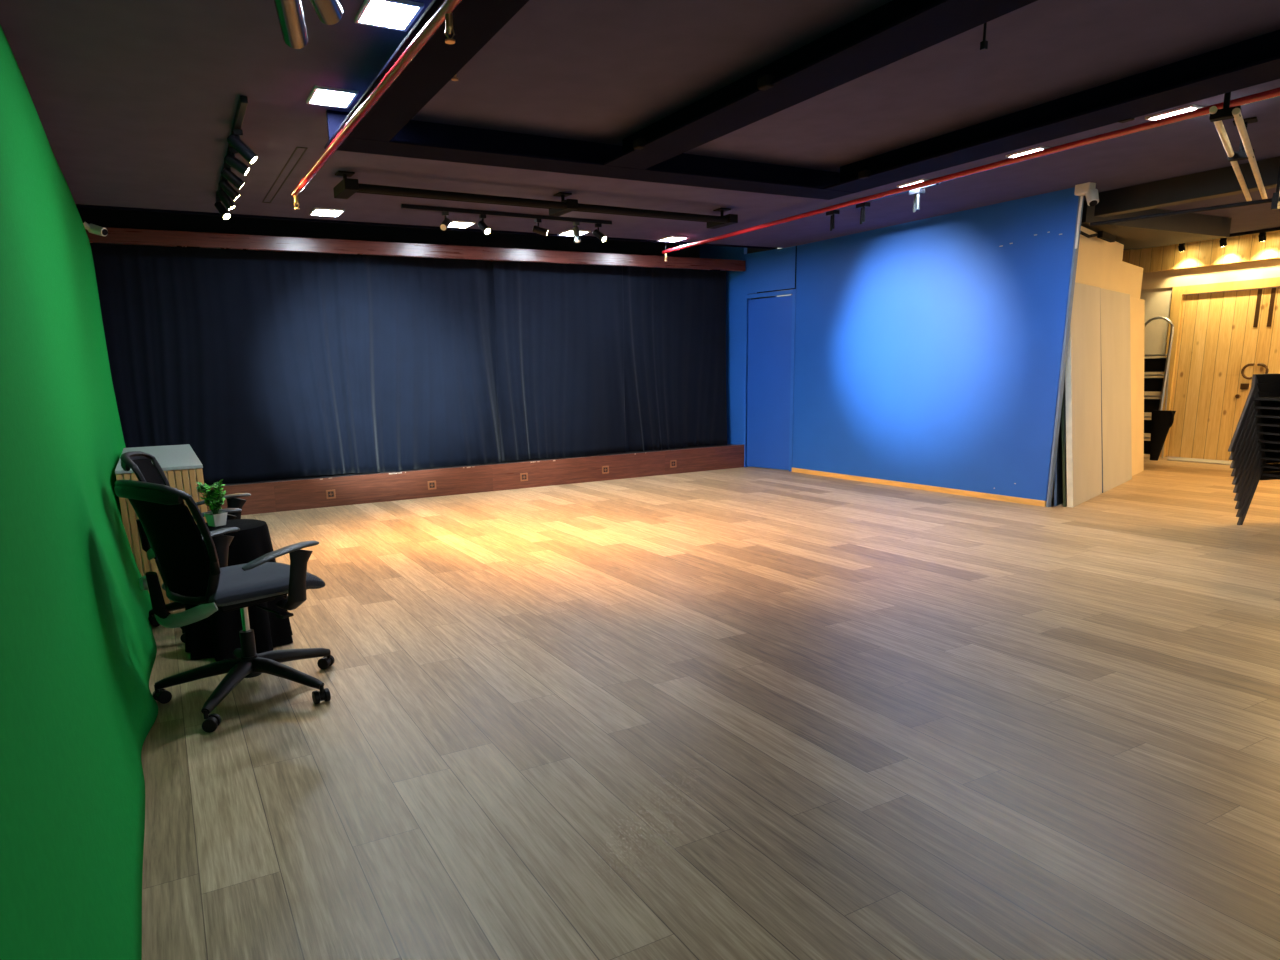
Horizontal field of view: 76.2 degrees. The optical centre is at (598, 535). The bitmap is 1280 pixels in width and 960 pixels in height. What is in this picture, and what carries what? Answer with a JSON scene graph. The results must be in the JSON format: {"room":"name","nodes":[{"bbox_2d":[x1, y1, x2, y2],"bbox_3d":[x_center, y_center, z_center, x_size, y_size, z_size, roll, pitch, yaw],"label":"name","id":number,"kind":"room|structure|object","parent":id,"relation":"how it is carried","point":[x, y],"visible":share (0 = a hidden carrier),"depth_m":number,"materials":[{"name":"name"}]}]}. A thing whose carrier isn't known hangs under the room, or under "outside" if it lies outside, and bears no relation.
{"room":"studio","nodes":[
{"label":"studio","id":0,"kind":"room"},
{"bbox_2d":[77,207,776,298],"bbox_3d":[-1.255,-2.304,10.330,8.920,3.200,0.100,-7,13,-28],"label":"ceiling beam","id":1,"kind":"structure","parent":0,"point":[111,218],"depth_m":9.27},
{"bbox_2d":[209,444,732,486],"bbox_3d":[-1.556,-0.730,9.899,7.590,0.300,0.870,-7,13,-28],"label":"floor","id":2,"kind":"structure","parent":0,"point":[691,447],"depth_m":9.51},
{"bbox_2d":[207,444,743,514],"bbox_3d":[-1.331,-0.664,9.510,7.610,0.313,0.038,-7,13,-28],"label":"stage riser","id":3,"kind":"object","parent":2,"relation":"attached to","point":[267,497],"visible":0.89,"depth_m":9.42,"materials":[{"name":"brown wood"}]},
{"bbox_2d":[326,489,335,498],"bbox_3d":[-2.853,-0.439,8.690,0.096,0.096,0.009,-7,13,-28],"label":"wall outlet","id":4,"kind":"object","parent":3,"relation":"attached to","point":[330,494],"visible":1,"depth_m":8.69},
{"bbox_2d":[428,481,435,489],"bbox_3d":[-1.879,-0.566,9.203,0.096,0.096,0.009,-7,13,-28],"label":"wall outlet","id":5,"kind":"object","parent":3,"relation":"attached to","point":[431,484],"visible":1,"depth_m":9.20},
{"bbox_2d":[520,473,527,480],"bbox_3d":[-0.886,-0.696,9.725,0.096,0.096,0.009,-7,13,-28],"label":"wall outlet","id":6,"kind":"object","parent":3,"relation":"attached to","point":[523,476],"visible":1,"depth_m":9.72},
{"bbox_2d":[602,466,608,473],"bbox_3d":[0.090,-0.824,10.239,0.096,0.096,0.009,-7,13,-28],"label":"wall outlet","id":7,"kind":"object","parent":3,"relation":"attached to","point":[605,469],"visible":1,"depth_m":10.24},
{"bbox_2d":[670,460,676,467],"bbox_3d":[0.987,-0.941,10.710,0.096,0.096,0.009,-7,13,-28],"label":"wall outlet","id":8,"kind":"object","parent":3,"relation":"attached to","point":[672,462],"visible":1,"depth_m":10.71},
{"bbox_2d":[0,0,1279,249],"bbox_3d":[3.822,-2.775,5.558,14.300,0.120,9.870,-7,13,-28],"label":"ceiling","id":9,"kind":"structure","parent":0,"point":[135,102],"depth_m":4.47,"materials":[{"name":"paint"}]},
{"bbox_2d":[0,25,157,959],"bbox_3d":[-2.034,-0.640,3.168,0.259,2.797,10.220,-7,13,-28],"label":"cloth","id":10,"kind":"object","parent":9,"relation":"hanging from","point":[78,648],"visible":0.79,"depth_m":2.25,"materials":[{"name":"fabric"}]},
{"bbox_2d":[83,222,107,235],"bbox_3d":[-4.355,-2.652,7.059,0.202,0.123,0.104,-1,11,1],"label":"security camera","id":11,"kind":"object","parent":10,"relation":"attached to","point":[95,229],"visible":0.95,"depth_m":7.03,"materials":[{"name":"white plastic"}]},
{"bbox_2d":[216,96,247,201],"bbox_3d":[-2.501,-2.526,5.507,0.036,0.034,2.781,-7,13,-26],"label":"track","id":12,"kind":"object","parent":9,"relation":"attached to","point":[243,101],"visible":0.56,"depth_m":4.50,"materials":[{"name":"black metal"}]},
{"bbox_2d":[214,197,230,218],"bbox_3d":[-3.001,-2.609,6.499,0.133,0.170,0.067,5,13,30],"label":"spotlight","id":13,"kind":"object","parent":12,"relation":"attached to","point":[220,207],"visible":0.94,"depth_m":6.48,"materials":[{"name":"black metal"}]},
{"bbox_2d":[217,186,234,209],"bbox_3d":[-2.793,-2.534,6.108,0.120,0.174,0.065,-7,13,-28],"label":"spotlight","id":14,"kind":"object","parent":12,"relation":"attached to","point":[222,194],"visible":0.73,"depth_m":6.09,"materials":[{"name":"black metal"}]},
{"bbox_2d":[218,176,239,199],"bbox_3d":[-2.635,-2.481,5.813,0.137,0.168,0.064,-9,14,-32],"label":"spotlight","id":15,"kind":"object","parent":12,"relation":"attached to","point":[223,184],"visible":0.81,"depth_m":5.79,"materials":[{"name":"black metal"}]},
{"bbox_2d":[221,163,243,188],"bbox_3d":[-2.466,-2.423,5.491,0.143,0.163,0.064,-10,14,-38],"label":"spotlight","id":16,"kind":"object","parent":12,"relation":"attached to","point":[227,173],"visible":0.94,"depth_m":5.47,"materials":[{"name":"black metal"}]},
{"bbox_2d":[224,147,249,175],"bbox_3d":[-2.285,-2.360,5.146,0.146,0.160,0.064,-6,12,-23],"label":"spotlight","id":17,"kind":"object","parent":12,"relation":"attached to","point":[230,159],"visible":0.93,"depth_m":5.12,"materials":[{"name":"black metal"}]},
{"bbox_2d":[227,129,257,163],"bbox_3d":[-2.090,-2.280,4.781,0.158,0.182,0.064,-5,12,-17],"label":"spotlight","id":18,"kind":"object","parent":12,"relation":"attached to","point":[234,140],"visible":1,"depth_m":4.76,"materials":[{"name":"black metal"}]},
{"bbox_2d":[262,147,307,202],"bbox_3d":[-2.362,-2.664,6.084,0.067,0.004,1.870,-7,13,-28],"label":"ceiling vent","id":19,"kind":"object","parent":9,"relation":"in","point":[296,147],"visible":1,"depth_m":5.92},
{"bbox_2d":[309,208,344,216],"bbox_3d":[-2.445,-2.910,7.340,0.260,0.014,0.300,-7,13,-28],"label":"recessed light","id":20,"kind":"object","parent":9,"relation":"in","point":[316,211],"visible":1,"depth_m":7.32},
{"bbox_2d":[312,210,341,215],"bbox_3d":[-2.445,-2.911,7.339,0.228,0.009,0.268,-7,13,-28],"label":"diffuser","id":21,"kind":"object","parent":20,"relation":"attached to","point":[314,212],"depth_m":7.34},
{"bbox_2d":[306,85,358,108],"bbox_3d":[-1.417,-2.330,4.333,0.220,0.014,0.270,-7,13,-28],"label":"recessed light","id":22,"kind":"object","parent":9,"relation":"in","point":[320,95],"visible":1,"depth_m":4.32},
{"bbox_2d":[311,89,353,106],"bbox_3d":[-1.417,-2.332,4.333,0.188,0.009,0.238,-7,13,-28],"label":"diffuser","id":23,"kind":"object","parent":22,"relation":"attached to","point":[324,97],"depth_m":4.33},
{"bbox_2d":[354,0,423,31],"bbox_3d":[-0.863,-2.145,3.348,0.220,0.014,0.270,-7,13,-28],"label":"recessed light","id":24,"kind":"object","parent":9,"relation":"in","point":[399,15],"visible":1,"depth_m":3.34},
{"bbox_2d":[334,0,528,141],"bbox_3d":[-0.078,-1.868,2.268,0.300,0.170,5.200,-7,13,-28],"label":"ceiling beam","id":25,"kind":"structure","parent":9,"relation":"attached to","point":[475,22],"depth_m":3.45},
{"bbox_2d":[291,0,461,209],"bbox_3d":[-0.543,-1.821,2.876,0.056,0.154,6.480,-8,13,-28],"label":"pipe","id":26,"kind":"object","parent":25,"relation":"hanging from","point":[443,13],"visible":1,"depth_m":3.46,"materials":[{"name":"metal"}]},
{"bbox_2d":[448,221,475,227],"bbox_3d":[-1.380,-3.087,8.090,0.240,0.014,0.300,-7,13,-28],"label":"recessed light","id":27,"kind":"object","parent":9,"relation":"in","point":[454,224],"visible":0.8,"depth_m":8.07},
{"bbox_2d":[401,204,611,224],"bbox_3d":[-0.792,-2.992,7.609,2.136,0.034,0.036,-8,13,-30],"label":"track","id":28,"kind":"object","parent":9,"relation":"attached to","point":[403,206],"visible":1,"depth_m":7.54,"materials":[{"name":"black metal"}]},
{"bbox_2d":[440,211,450,230],"bbox_3d":[-1.370,-2.809,7.292,0.068,0.170,0.148,0,11,7],"label":"spotlight","id":29,"kind":"object","parent":28,"relation":"attached to","point":[446,222],"visible":1,"depth_m":7.26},
{"bbox_2d":[478,214,490,233],"bbox_3d":[-1.049,-2.850,7.475,0.064,0.178,0.144,-11,15,-40],"label":"spotlight","id":30,"kind":"object","parent":28,"relation":"attached to","point":[481,224],"visible":1,"depth_m":7.45,"materials":[{"name":"black metal"}]},
{"bbox_2d":[532,219,547,235],"bbox_3d":[-0.556,-2.934,7.766,0.149,0.153,0.064,-4,12,-13],"label":"spotlight","id":31,"kind":"object","parent":28,"relation":"attached to","point":[536,229],"visible":1,"depth_m":7.75,"materials":[{"name":"black metal"}]},
{"bbox_2d":[573,222,580,242],"bbox_3d":[-0.212,-2.964,7.967,0.064,0.191,0.094,-7,13,-28],"label":"spotlight","id":32,"kind":"object","parent":28,"relation":"attached to","point":[576,232],"visible":1,"depth_m":7.94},
{"bbox_2d":[593,223,606,241],"bbox_3d":[0.013,-3.001,8.085,0.145,0.176,0.066,6,14,34],"label":"spotlight","id":33,"kind":"object","parent":28,"relation":"attached to","point":[596,232],"visible":1,"depth_m":8.07,"materials":[{"name":"black metal"}]},
{"bbox_2d":[333,171,737,228],"bbox_3d":[-0.344,-2.792,6.836,3.620,0.148,0.350,-8,13,-29],"label":"track","id":34,"kind":"object","parent":9,"relation":"hanging from","point":[347,187],"visible":1,"depth_m":6.61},
{"bbox_2d":[557,230,590,235],"bbox_3d":[-0.263,-3.248,8.750,0.250,0.014,0.300,-7,13,-28],"label":"recessed light","id":35,"kind":"object","parent":9,"relation":"in","point":[568,232],"visible":0.78,"depth_m":8.72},
{"bbox_2d":[561,231,586,235],"bbox_3d":[-0.263,-3.249,8.750,0.218,0.009,0.268,-7,13,-28],"label":"diffuser","id":36,"kind":"object","parent":35,"relation":"attached to","point":[566,233],"depth_m":8.75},
{"bbox_2d":[324,110,855,199],"bbox_3d":[0.197,-2.521,5.478,3.905,0.170,0.290,-7,13,-28],"label":"ceiling beam","id":37,"kind":"structure","parent":9,"relation":"attached to","point":[416,139],"depth_m":5.26,"materials":[{"name":"paint"}]},
{"bbox_2d":[657,236,688,241],"bbox_3d":[0.852,-3.390,9.320,0.240,0.014,0.300,-7,13,-28],"label":"recessed light","id":38,"kind":"object","parent":9,"relation":"in","point":[670,238],"visible":1,"depth_m":9.29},
{"bbox_2d":[660,237,684,241],"bbox_3d":[0.852,-3.392,9.320,0.208,0.009,0.268,-7,13,-28],"label":"diffuser","id":39,"kind":"object","parent":38,"relation":"attached to","point":[667,239],"depth_m":9.32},
{"bbox_2d":[604,0,1037,168],"bbox_3d":[1.395,-2.058,3.043,0.340,0.174,5.200,-7,13,-28],"label":"ceiling beam","id":40,"kind":"structure","parent":9,"relation":"attached to","point":[896,30],"depth_m":3.76,"materials":[{"name":"paint"}]},
{"bbox_2d":[821,183,938,213],"bbox_3d":[2.462,-3.001,7.254,0.036,0.034,1.330,-8,13,-28],"label":"track","id":41,"kind":"object","parent":9,"relation":"attached to","point":[937,183],"visible":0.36,"depth_m":7.07,"materials":[{"name":"black metal"}]},
{"bbox_2d":[826,210,839,230],"bbox_3d":[2.219,-2.984,7.720,0.084,0.172,0.114,-7,13,-28],"label":"spotlight","id":42,"kind":"object","parent":41,"relation":"attached to","point":[832,213],"visible":0.91,"depth_m":7.67,"materials":[{"name":"black metal"}]},
{"bbox_2d":[856,202,869,223],"bbox_3d":[2.400,-2.922,7.391,0.084,0.172,0.114,-7,13,-28],"label":"spotlight","id":43,"kind":"object","parent":41,"relation":"attached to","point":[862,206],"visible":0.97,"depth_m":7.35,"materials":[{"name":"black metal"}]},
{"bbox_2d":[909,188,924,211],"bbox_3d":[2.686,-2.825,6.873,0.084,0.172,0.114,-7,13,-28],"label":"spotlight","id":44,"kind":"object","parent":41,"relation":"attached to","point":[916,193],"visible":0.97,"depth_m":6.83,"materials":[{"name":"white metal"}]},
{"bbox_2d":[897,179,927,187],"bbox_3d":[2.670,-2.926,6.787,0.220,0.014,0.270,-7,13,-28],"label":"recessed light","id":45,"kind":"object","parent":9,"relation":"in","point":[920,180],"visible":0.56,"depth_m":6.73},
{"bbox_2d":[662,87,1279,260],"bbox_3d":[2.473,-2.760,6.484,0.060,0.205,7.351,-7,13,-27],"label":"pipe","id":46,"kind":"object","parent":9,"relation":"hanging from","point":[1275,92],"visible":0.94,"depth_m":5.63,"materials":[{"name":"metal"}]},
{"bbox_2d":[980,22,987,50],"bbox_3d":[1.553,-2.076,3.266,0.020,0.235,0.020,-7,13,-28],"label":"hanging rod","id":47,"kind":"object","parent":9,"relation":"hanging from","point":[984,44],"visible":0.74,"depth_m":3.28,"materials":[{"name":"black metal"}]},
{"bbox_2d":[1006,146,1048,157],"bbox_3d":[3.127,-2.751,5.865,0.220,0.014,0.270,-7,13,-28],"label":"recessed light","id":48,"kind":"object","parent":9,"relation":"in","point":[1027,151],"visible":0.48,"depth_m":5.81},
{"bbox_2d":[1010,149,1042,156],"bbox_3d":[3.127,-2.753,5.864,0.188,0.009,0.238,-7,13,-28],"label":"diffuser","id":49,"kind":"object","parent":48,"relation":"attached to","point":[1027,151],"depth_m":5.83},
{"bbox_2d":[824,30,1279,192],"bbox_3d":[3.078,-2.278,3.929,0.390,0.174,5.200,-7,13,-28],"label":"ceiling beam","id":50,"kind":"structure","parent":9,"relation":"attached to","point":[1254,61],"depth_m":4.54,"materials":[{"name":"paint"}]},
{"bbox_2d":[1081,200,1231,249],"bbox_3d":[5.518,-3.288,8.704,2.610,0.200,0.980,-7,13,-28],"label":"duct","id":51,"kind":"object","parent":9,"relation":"attached to","point":[1190,227],"visible":0.61,"depth_m":8.51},
{"bbox_2d":[1145,104,1201,120],"bbox_3d":[3.568,-2.591,5.011,0.220,0.014,0.270,-7,13,-28],"label":"recessed light","id":52,"kind":"object","parent":9,"relation":"in","point":[1190,107],"visible":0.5,"depth_m":4.96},
{"bbox_2d":[1151,108,1194,119],"bbox_3d":[3.568,-2.592,5.011,0.188,0.009,0.238,-7,13,-28],"label":"diffuser","id":53,"kind":"object","parent":52,"relation":"attached to","point":[1179,110],"depth_m":4.98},
{"bbox_2d":[1090,162,1279,225],"bbox_3d":[4.749,-2.743,6.573,0.048,0.390,1.370,-11,15,-41],"label":"ceiling pipe","id":54,"kind":"object","parent":9,"relation":"hanging from","point":[1275,200],"visible":1,"depth_m":6.46,"materials":[{"name":"black metal"}]},
{"bbox_2d":[1094,156,1279,216],"bbox_3d":[5.163,-2.799,6.321,0.150,0.200,2.520,-7,13,-28],"label":"ceiling beam","id":55,"kind":"structure","parent":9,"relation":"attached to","point":[1220,182],"depth_m":6.74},
{"bbox_2d":[1189,227,1279,242],"bbox_3d":[7.977,-3.624,9.665,0.036,0.034,2.090,-7,13,-28],"label":"track","id":56,"kind":"object","parent":9,"relation":"attached to","point":[1277,228],"visible":0.36,"depth_m":9.80,"materials":[{"name":"black metal"}]},
{"bbox_2d":[1178,243,1184,251],"bbox_3d":[7.528,-3.711,10.507,0.093,0.106,0.070,-7,13,-28],"label":"spotlight","id":57,"kind":"object","parent":56,"relation":"attached to","point":[1181,247],"visible":0.96,"depth_m":10.48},
{"bbox_2d":[1220,238,1226,246],"bbox_3d":[7.751,-3.635,10.100,0.093,0.106,0.070,-7,13,-28],"label":"spotlight","id":58,"kind":"object","parent":56,"relation":"attached to","point":[1223,241],"visible":0.98,"depth_m":10.08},
{"bbox_2d":[1258,232,1265,241],"bbox_3d":[7.947,-3.568,9.746,0.093,0.106,0.070,-7,13,-28],"label":"spotlight","id":59,"kind":"object","parent":56,"relation":"attached to","point":[1262,236],"visible":1,"depth_m":9.72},
{"bbox_2d":[1209,92,1267,200],"bbox_3d":[4.344,-2.587,5.461,0.134,0.237,3.232,8,15,40],"label":"light fixture","id":60,"kind":"object","parent":9,"relation":"hanging from","point":[1245,151],"visible":0.78,"depth_m":4.99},
{"bbox_3d":[-0.902,-1.947,2.435,0.061,0.034,1.101,-7,13,-28],"label":"track","id":61,"kind":"object","parent":9,"relation":"attached to","visible":0},
{"bbox_2d":[274,0,307,48],"bbox_3d":[-1.087,-1.888,2.860,0.090,0.241,0.290,-4,12,-13],"label":"spotlight","id":62,"kind":"object","parent":61,"relation":"attached to","point":[290,14],"visible":1,"depth_m":2.87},
{"bbox_2d":[310,0,342,24],"bbox_3d":[-0.930,-1.861,2.682,0.090,0.232,0.290,-2,11,-1],"label":"spotlight","id":63,"kind":"object","parent":61,"relation":"attached to","point":[329,12],"visible":1,"depth_m":2.77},
{"bbox_2d":[141,455,1279,959],"bbox_3d":[3.278,-0.051,6.944,14.600,0.100,11.900,-7,13,-28],"label":"floor","id":64,"kind":"structure","parent":0,"point":[742,713],"depth_m":3.03,"materials":[{"name":"brown wood"}]},
{"bbox_2d":[115,444,206,603],"bbox_3d":[-3.067,-0.143,5.779,0.466,0.850,1.924,-7,13,-28],"label":"base cabinet","id":65,"kind":"object","parent":64,"relation":"on","point":[180,464],"visible":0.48,"depth_m":4.95,"materials":[{"name":"grey laminate"}]},
{"bbox_2d":[120,451,287,642],"bbox_3d":[-2.183,0.008,4.575,0.752,0.985,0.768,-5,12,-18],"label":"office chair","id":66,"kind":"object","parent":64,"relation":"on","point":[140,462],"visible":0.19,"depth_m":4.53,"materials":[{"name":"black plastic"}]},
{"bbox_2d":[114,480,334,732],"bbox_3d":[-1.524,0.209,3.492,0.761,0.985,0.809,7,14,36],"label":"office chair","id":67,"kind":"object","parent":64,"relation":"on","point":[175,539],"visible":1,"depth_m":3.28,"materials":[{"name":"black plastic"}]},
{"bbox_2d":[1054,418,1062,505],"bbox_3d":[4.489,-1.197,7.809,0.153,1.745,0.690,9,16,43],"label":"leaning board","id":68,"kind":"object","parent":64,"relation":"on","point":[1058,476],"visible":0.23,"depth_m":7.68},
{"bbox_2d":[1061,380,1066,506],"bbox_3d":[4.589,-1.276,7.821,0.204,1.891,0.910,9,16,43],"label":"leaning board","id":69,"kind":"object","parent":64,"relation":"on","point":[1063,409],"visible":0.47,"depth_m":7.56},
{"bbox_2d":[1065,282,1101,506],"bbox_3d":[4.676,-1.358,7.838,0.241,2.041,1.060,9,16,43],"label":"leaning board","id":70,"kind":"object","parent":64,"relation":"on","point":[1083,364],"visible":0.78,"depth_m":7.74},
{"bbox_2d":[1100,288,1131,492],"bbox_3d":[5.512,-1.551,8.694,0.246,2.040,1.285,9,16,43],"label":"leaning board","id":71,"kind":"object","parent":64,"relation":"on","point":[1114,306],"visible":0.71,"depth_m":8.64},
{"bbox_2d":[1130,297,1144,475],"bbox_3d":[6.239,-1.720,9.486,0.216,2.022,0.880,9,16,43],"label":"leaning board","id":72,"kind":"object","parent":64,"relation":"on","point":[1137,306],"visible":0.48,"depth_m":9.53,"materials":[{"name":"beige paint"}]},
{"bbox_2d":[1144,316,1173,457],"bbox_3d":[7.497,-1.994,11.043,0.287,1.886,0.422,-7,13,-28],"label":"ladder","id":73,"kind":"object","parent":64,"relation":"on","point":[1150,364],"visible":0.49,"depth_m":10.97,"materials":[{"name":"metal"}]},
{"bbox_2d":[1150,410,1175,460],"bbox_3d":[7.481,-1.332,10.834,0.084,0.670,0.301,-7,13,-28],"label":"bag","id":74,"kind":"object","parent":64,"relation":"on","point":[1161,420],"visible":1,"depth_m":10.82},
{"bbox_2d":[1167,457,1231,464],"bbox_3d":[8.053,-0.919,10.366,0.320,0.018,1.350,-7,13,-28],"label":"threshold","id":75,"kind":"object","parent":64,"relation":"on","point":[1208,461],"visible":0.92,"depth_m":10.60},
{"bbox_2d":[1237,451,1279,524],"bbox_3d":[5.552,-0.470,6.310,0.673,0.861,0.580,-3,11,-8],"label":"chair","id":76,"kind":"object","parent":64,"relation":"on","point":[1261,475],"visible":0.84,"depth_m":6.55,"materials":[{"name":"plastic"}]},
{"bbox_2d":[1236,443,1279,516],"bbox_3d":[5.531,-0.535,6.294,0.673,0.861,0.580,-3,11,-8],"label":"chair","id":77,"kind":"object","parent":76,"relation":"on","point":[1272,467],"visible":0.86,"depth_m":6.54,"materials":[{"name":"plastic"}]},
{"bbox_2d":[1235,434,1279,508],"bbox_3d":[5.511,-0.600,6.278,0.673,0.861,0.580,-3,11,-8],"label":"chair","id":78,"kind":"object","parent":77,"relation":"on","point":[1276,459],"visible":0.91,"depth_m":6.51,"materials":[{"name":"plastic"}]},
{"bbox_2d":[1234,426,1279,500],"bbox_3d":[5.490,-0.664,6.262,0.673,0.861,0.580,-3,11,-8],"label":"chair","id":79,"kind":"object","parent":78,"relation":"on","point":[1264,428],"visible":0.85,"depth_m":6.49,"materials":[{"name":"plastic"}]},
{"bbox_2d":[1233,417,1279,492],"bbox_3d":[5.470,-0.729,6.246,0.673,0.861,0.580,-3,11,-8],"label":"chair","id":80,"kind":"object","parent":79,"relation":"on","point":[1263,419],"visible":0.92,"depth_m":6.47,"materials":[{"name":"plastic"}]},
{"bbox_2d":[1232,409,1279,484],"bbox_3d":[5.449,-0.794,6.230,0.673,0.861,0.580,-3,11,-8],"label":"chair","id":81,"kind":"object","parent":80,"relation":"on","point":[1262,411],"visible":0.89,"depth_m":6.46,"materials":[{"name":"plastic"}]},
{"bbox_2d":[1231,400,1279,476],"bbox_3d":[5.429,-0.859,6.214,0.673,0.861,0.580,-3,11,-8],"label":"chair","id":82,"kind":"object","parent":81,"relation":"on","point":[1261,402],"visible":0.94,"depth_m":6.44,"materials":[{"name":"plastic"}]},
{"bbox_2d":[1230,392,1279,467],"bbox_3d":[5.409,-0.923,6.199,0.673,0.861,0.580,-3,11,-8],"label":"chair","id":83,"kind":"object","parent":82,"relation":"on","point":[1260,394],"visible":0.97,"depth_m":6.42,"materials":[{"name":"plastic"}]},
{"bbox_2d":[1229,383,1279,459],"bbox_3d":[5.388,-0.988,6.183,0.673,0.861,0.580,-3,11,-8],"label":"chair","id":84,"kind":"object","parent":83,"relation":"on","point":[1261,387],"visible":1,"depth_m":6.40,"materials":[{"name":"plastic"}]},
{"bbox_2d":[1228,373,1279,451],"bbox_3d":[5.368,-1.052,6.167,0.673,0.861,0.580,-3,11,-8],"label":"chair","id":85,"kind":"object","parent":84,"relation":"on","point":[1273,377],"visible":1,"depth_m":6.39,"materials":[{"name":"plastic"}]},
{"bbox_2d":[700,245,746,444],"bbox_3d":[1.734,-2.571,11.388,0.072,3.160,0.868,-9,14,-34],"label":"wall","id":86,"kind":"structure","parent":0,"point":[734,280],"depth_m":11.15,"materials":[{"name":"blue paint"}]},
{"bbox_2d":[742,246,796,471],"bbox_3d":[2.259,-2.282,10.753,0.070,2.820,0.851,-11,15,-38],"label":"wall","id":87,"kind":"structure","parent":0,"point":[770,270],"depth_m":10.53,"materials":[{"name":"blue paint"}]},
{"bbox_2d":[76,204,774,248],"bbox_3d":[-1.128,-3.336,8.448,7.600,0.360,0.020,-7,13,-28],"label":"trim","id":88,"kind":"structure","parent":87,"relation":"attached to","point":[77,205],"depth_m":7.88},
{"bbox_2d":[744,290,791,469],"bbox_3d":[2.248,-2.027,10.804,0.062,2.300,0.771,-11,15,-39],"label":"door","id":89,"kind":"structure","parent":87,"relation":"in","point":[769,320],"depth_m":10.79,"materials":[{"name":"blue paint"}]},
{"bbox_2d":[792,187,1078,500],"bbox_3d":[3.374,-1.960,8.872,0.050,2.765,3.560,-7,13,-28],"label":"wall","id":90,"kind":"structure","parent":0,"point":[928,351],"depth_m":8.48,"materials":[{"name":"blue paint"}]},
{"bbox_2d":[792,468,1045,506],"bbox_3d":[3.385,-0.580,9.166,0.055,0.055,3.490,-7,13,-28],"label":"baseboard","id":91,"kind":"structure","parent":90,"relation":"attached to","point":[798,470],"depth_m":8.78,"materials":[{"name":"brown wood"}]},
{"bbox_2d":[1046,196,1083,506],"bbox_3d":[4.213,-1.647,7.354,0.050,2.820,0.083,-7,13,-28],"label":"trim","id":92,"kind":"structure","parent":90,"relation":"attached to","point":[1075,251],"depth_m":7.36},
{"bbox_2d":[1074,182,1098,248],"bbox_3d":[4.187,-2.748,6.989,0.120,0.525,0.204,-7,13,-28],"label":"security camera","id":93,"kind":"object","parent":90,"relation":"attached to","point":[1088,189],"visible":1,"depth_m":6.94,"materials":[{"name":"white plastic"}]},
{"bbox_2d":[1052,226,1142,497],"bbox_3d":[5.333,-1.845,8.758,0.060,2.600,3.420,9,16,43],"label":"wall","id":94,"kind":"structure","parent":0,"point":[1100,264],"depth_m":8.51,"materials":[{"name":"beige paint"}]},
{"bbox_2d":[1080,231,1115,241],"bbox_3d":[4.740,-2.886,7.804,1.392,0.094,0.064,-12,16,-43],"label":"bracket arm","id":95,"kind":"object","parent":94,"relation":"attached to","point":[1103,235],"visible":0.92,"depth_m":7.94},
{"bbox_2d":[1122,230,1279,272],"bbox_3d":[7.932,-3.623,10.399,0.200,0.330,5.200,-7,13,-28],"label":"wall","id":96,"kind":"structure","parent":0,"point":[1244,248],"depth_m":10.44,"materials":[{"name":"brown wood"}]},
{"bbox_2d":[1140,258,1279,455],"bbox_3d":[8.006,-2.246,10.698,0.110,2.490,5.200,-7,13,-28],"label":"wall","id":97,"kind":"structure","parent":0,"point":[1270,268],"depth_m":11.00,"materials":[{"name":"beige paint"}]},
{"bbox_2d":[1159,277,1279,463],"bbox_3d":[8.403,-1.989,9.932,0.141,2.270,2.775,-7,13,-28],"label":"door","id":98,"kind":"structure","parent":97,"relation":"in","point":[1222,338],"depth_m":10.59,"materials":[{"name":"brown wood"}]},
{"bbox_3d":[-2.584,-0.895,3.499,0.100,3.200,11.800,-7,13,-28],"label":"wall","id":99,"kind":"structure","parent":0,"visible":0},
{"bbox_2d":[85,227,744,270],"bbox_3d":[-1.403,-3.122,9.002,7.580,0.135,0.050,-7,13,-28],"label":"valance board","id":100,"kind":"object","parent":99,"relation":"attached to","point":[127,236],"visible":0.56,"depth_m":8.57,"materials":[{"name":"brown wood"}]},
{"bbox_3d":[-1.556,-3.213,9.207,7.480,0.030,0.030,-7,13,-28],"label":"rail","id":101,"kind":"object","parent":99,"relation":"attached to","visible":0},
{"bbox_2d":[90,243,500,484],"bbox_3d":[-2.974,-1.813,8.629,4.190,2.387,0.148,-7,13,-28],"label":"curtain","id":102,"kind":"object","parent":101,"relation":"hanging from","point":[269,365],"visible":0.84,"depth_m":8.57,"materials":[{"name":"fabric"}]},
{"bbox_2d":[492,261,624,461],"bbox_3d":[-0.427,-2.143,9.953,1.770,2.387,0.110,-7,13,-28],"label":"curtain","id":103,"kind":"object","parent":101,"relation":"hanging from","point":[559,328],"visible":0.93,"depth_m":9.95,"materials":[{"name":"fabric"}]},
{"bbox_2d":[623,266,726,451],"bbox_3d":[1.001,-2.337,10.740,1.731,2.387,0.107,-7,13,-27],"label":"curtain","id":104,"kind":"object","parent":101,"relation":"hanging from","point":[675,396],"visible":0.95,"depth_m":10.78,"materials":[{"name":"fabric"}]},
{"bbox_3d":[-1.860,0.265,4.162,0.340,0.631,0.340,-7,13,-28],"label":"side table","id":105,"kind":"object","parent":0,"visible":0},
{"bbox_2d":[185,519,292,660],"bbox_3d":[-1.865,0.255,4.171,0.519,0.632,0.508,-7,13,-28],"label":"tablecloth","id":106,"kind":"object","parent":105,"relation":"on","point":[217,635],"visible":0.48,"depth_m":4.02,"materials":[{"name":"black fabric"}]},
{"bbox_2d":[196,479,227,526],"bbox_3d":[-1.923,-0.166,4.058,0.144,0.237,0.217,-8,13,-30],"label":"potted plant","id":107,"kind":"object","parent":106,"relation":"on","point":[214,499],"visible":1,"depth_m":4.04,"materials":[{"name":"green plant"}]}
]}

